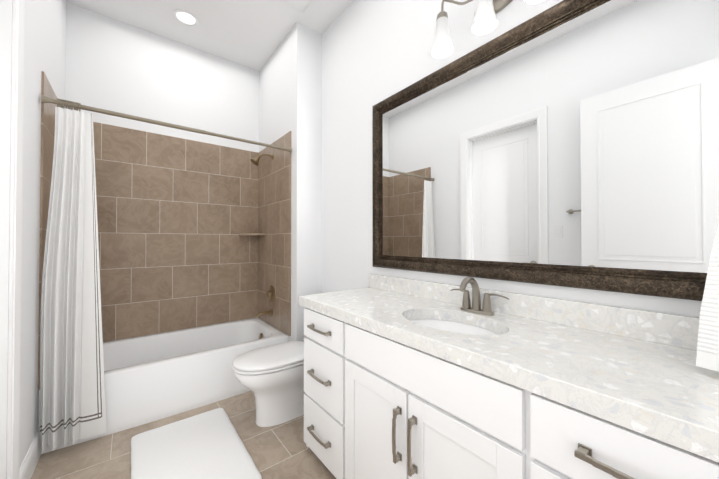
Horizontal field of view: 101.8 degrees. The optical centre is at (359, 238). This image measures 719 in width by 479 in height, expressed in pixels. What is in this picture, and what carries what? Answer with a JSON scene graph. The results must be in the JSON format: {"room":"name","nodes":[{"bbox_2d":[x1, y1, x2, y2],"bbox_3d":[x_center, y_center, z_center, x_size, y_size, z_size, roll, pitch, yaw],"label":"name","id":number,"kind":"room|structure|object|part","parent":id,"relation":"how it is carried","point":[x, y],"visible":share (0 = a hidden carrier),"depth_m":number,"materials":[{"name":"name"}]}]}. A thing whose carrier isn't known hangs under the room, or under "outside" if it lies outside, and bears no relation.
{"room":"bathroom","nodes":[
{"label":"bathroom","id":0,"kind":"room"},
{"bbox_2d":[19,0,65,468],"bbox_3d":[-1.267,-0.334,0.857,0.120,3.150,3.850,0,-1,-38],"label":"wall","id":1,"kind":"structure","parent":0,"point":[45,38],"depth_m":1.58,"materials":[{"name":"white paint"}]},
{"bbox_2d":[0,0,24,478],"bbox_3d":[-1.321,-0.025,0.939,0.142,2.534,0.938,0,-1,-38],"label":"door frame","id":2,"kind":"structure","parent":1,"relation":"attached to","point":[15,247],"depth_m":1.27,"materials":[{"name":"white paint"}]},
{"bbox_2d":[19,432,40,478],"bbox_3d":[-1.707,1.180,1.508,0.016,0.135,0.450,0,-1,-38],"label":"baseboard","id":3,"kind":"structure","parent":1,"relation":"attached to","point":[29,463],"depth_m":1.53,"materials":[{"name":"white paint"}]},
{"bbox_2d":[38,71,60,387],"bbox_3d":[-2.095,-0.051,2.009,0.010,1.842,0.790,0,-1,-38],"label":"wall tile","id":4,"kind":"structure","parent":1,"relation":"attached to","point":[47,131],"depth_m":1.74,"materials":[{"name":"brown tile"}]},
{"bbox_2d":[65,2,258,342],"bbox_3d":[-1.682,-0.312,2.917,2.020,3.150,0.100,0,-1,-38],"label":"wall","id":5,"kind":"structure","parent":0,"point":[112,64],"depth_m":2.71,"materials":[{"name":"white paint"}]},
{"bbox_2d":[93,122,257,341],"bbox_3d":[-1.738,-0.043,2.800,1.550,1.842,0.010,0,-1,-38],"label":"wall tile","id":6,"kind":"structure","parent":5,"relation":"attached to","point":[176,216],"depth_m":2.77,"materials":[{"name":"brown tile"}]},
{"bbox_2d":[239,233,264,235],"bbox_3d":[-1.152,-0.039,3.122,0.210,0.022,0.210,0,-1,-38],"label":"corner shelf","id":7,"kind":"object","parent":5,"relation":"attached to","point":[252,234],"visible":1,"depth_m":3.08,"materials":[{"name":"beige tile"}]},
{"bbox_2d":[31,391,335,478],"bbox_3d":[-0.521,1.297,1.427,2.020,0.100,3.850,0,-1,-38],"label":"floor","id":8,"kind":"structure","parent":0,"point":[281,451],"depth_m":1.71,"materials":[{"name":"tile"}]},
{"bbox_2d":[38,318,288,453],"bbox_3d":[-1.483,1.068,2.465,1.544,0.380,0.827,0,-1,-38],"label":"bathtub","id":9,"kind":"object","parent":8,"relation":"on","point":[150,378],"visible":0.67,"depth_m":2.22,"materials":[{"name":"white ceramic"}]},
{"bbox_2d":[131,408,261,478],"bbox_3d":[-0.957,1.237,1.657,0.533,0.023,0.832,0,-1,-38],"label":"bath mat","id":10,"kind":"object","parent":8,"relation":"on","point":[208,445],"visible":0.98,"depth_m":1.68,"materials":[{"name":"white fabric"}]},
{"bbox_2d":[232,292,327,426],"bbox_3d":[-0.480,0.863,2.145,0.849,0.782,0.416,0,-1,-38],"label":"toilet","id":11,"kind":"object","parent":8,"relation":"on","point":[271,377],"visible":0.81,"depth_m":1.95,"materials":[{"name":"white ceramic"}]},
{"bbox_3d":[-0.592,0.846,2.057,0.564,0.015,0.392,0,-1,-38],"label":"seat","id":12,"kind":"part","parent":11,"relation":"part of","materials":[{"name":"white plastic"}]},
{"bbox_3d":[-0.591,0.823,2.059,0.559,0.023,0.386,0,-1,-38],"label":"lid","id":13,"kind":"part","parent":11,"relation":"part of","materials":[{"name":"white plastic"}]},
{"bbox_2d":[299,302,718,478],"bbox_3d":[0.475,0.824,1.148,0.602,0.840,1.950,0,-1,-38],"label":"bathroom vanity","id":14,"kind":"object","parent":8,"relation":"on","point":[405,378],"depth_m":0.97,"materials":[{"name":"white paint"}]},
{"bbox_2d":[299,286,718,453],"bbox_3d":[0.472,0.377,1.182,0.570,0.055,2.000,0,-1,-38],"label":"countertop","id":15,"kind":"structure","parent":14,"relation":"on","point":[655,386],"depth_m":0.84,"materials":[{"name":"white stone"}]},
{"bbox_2d":[415,314,494,337],"bbox_3d":[0.392,0.465,1.258,0.340,0.144,0.484,0,-1,-38],"label":"sink","id":16,"kind":"object","parent":15,"relation":"in","point":[431,319],"depth_m":1.41,"materials":[{"name":"white ceramic"}]},
{"bbox_2d":[447,277,510,317],"bbox_3d":[0.513,0.265,1.356,0.159,0.170,0.296,0,-1,-38],"label":"faucet","id":17,"kind":"object","parent":15,"relation":"on","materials":[{"name":"silver metal"}]},
{"bbox_2d":[66,0,352,70],"bbox_3d":[-0.521,-1.953,1.462,2.020,0.100,3.850,0,-1,-38],"label":"ceiling","id":18,"kind":"structure","parent":0,"point":[251,34],"depth_m":2.54,"materials":[{"name":"white paint"}]},
{"bbox_2d":[173,9,198,25],"bbox_3d":[-1.490,-1.888,2.512,0.190,0.007,0.190,0,-1,-38],"label":"recessed light","id":19,"kind":"object","parent":18,"relation":"in","point":[185,17],"visible":1,"depth_m":2.50,"materials":[{"name":"white paint"}]},
{"bbox_2d":[259,22,321,341],"bbox_3d":[-0.740,-0.312,2.991,0.250,3.150,0.950,0,-1,-38],"label":"wall","id":20,"kind":"structure","parent":0,"point":[290,85],"depth_m":2.63,"materials":[{"name":"white paint"}]},
{"bbox_2d":[40,95,291,452],"bbox_3d":[-1.206,0.196,2.122,1.529,2.017,0.076,0,-1,-38],"label":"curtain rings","id":21,"kind":"object","parent":20,"relation":"attached to","point":[72,399],"visible":1,"depth_m":1.73,"materials":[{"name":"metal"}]},
{"bbox_2d":[40,107,106,452],"bbox_3d":[-1.685,0.220,1.739,0.289,1.960,0.067,0,-1,-38],"label":"curtain","id":22,"kind":"object","parent":21,"relation":"hanging from","point":[72,386],"depth_m":1.73,"materials":[{"name":"fabric"}]},
{"bbox_2d":[258,131,290,335],"bbox_3d":[-0.873,-0.041,2.947,0.010,1.842,0.830,0,-1,-38],"label":"wall tile","id":23,"kind":"structure","parent":20,"relation":"attached to","point":[274,221],"depth_m":2.87,"materials":[{"name":"brown tile"}]},
{"bbox_2d":[251,154,272,165],"bbox_3d":[-0.964,-0.780,2.889,0.216,0.145,0.086,0,-1,-38],"label":"shower head","id":24,"kind":"object","parent":23,"relation":"attached to","point":[254,161],"visible":1,"depth_m":2.85},
{"bbox_2d":[256,309,272,317],"bbox_3d":[-0.944,0.748,2.889,0.162,0.062,0.060,0,-1,-38],"label":"tub spout","id":25,"kind":"object","parent":23,"relation":"attached to","point":[270,312],"visible":1,"depth_m":2.88,"materials":[{"name":"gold metal"}]},
{"bbox_2d":[266,285,274,302],"bbox_3d":[-0.901,0.562,2.912,0.067,0.176,0.196,0,-1,-38],"label":"shower valve","id":26,"kind":"object","parent":23,"relation":"attached to","point":[270,293],"visible":1,"depth_m":2.90,"materials":[{"name":"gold metal"}]},
{"bbox_2d":[322,0,701,317],"bbox_3d":[0.233,-0.322,2.039,0.100,3.150,3.850,0,-1,-38],"label":"wall","id":27,"kind":"structure","parent":0,"point":[374,52],"depth_m":2.17,"materials":[{"name":"white paint"}]},
{"bbox_2d":[431,0,544,58],"bbox_3d":[0.598,-1.107,1.361,0.175,0.276,0.572,0,-1,-38],"label":"sconce","id":28,"kind":"object","parent":27,"relation":"attached to","point":[485,20],"visible":1,"depth_m":1.39,"materials":[{"name":"white glass"}]},
{"bbox_2d":[369,274,698,349],"bbox_3d":[0.690,0.301,1.350,0.020,0.100,1.992,0,-1,-38],"label":"backsplash","id":29,"kind":"structure","parent":27,"relation":"attached to","point":[669,329],"depth_m":1.12,"materials":[{"name":"white stone"}]},
{"bbox_2d":[372,0,718,300],"bbox_3d":[0.611,-0.378,1.446,0.038,1.150,1.650,0,-1,-38],"label":"mirror","id":30,"kind":"object","parent":27,"relation":"attached to","point":[570,143],"visible":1,"depth_m":1.17,"materials":[{"name":"clear glass"}]},
{"bbox_2d":[696,223,718,371],"bbox_3d":[0.962,0.120,0.640,0.120,0.445,0.298,0,-1,-38],"label":"towel","id":31,"kind":"object","parent":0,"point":[707,356],"visible":1,"depth_m":0.72,"materials":[{"name":"white fabric"}]}
]}

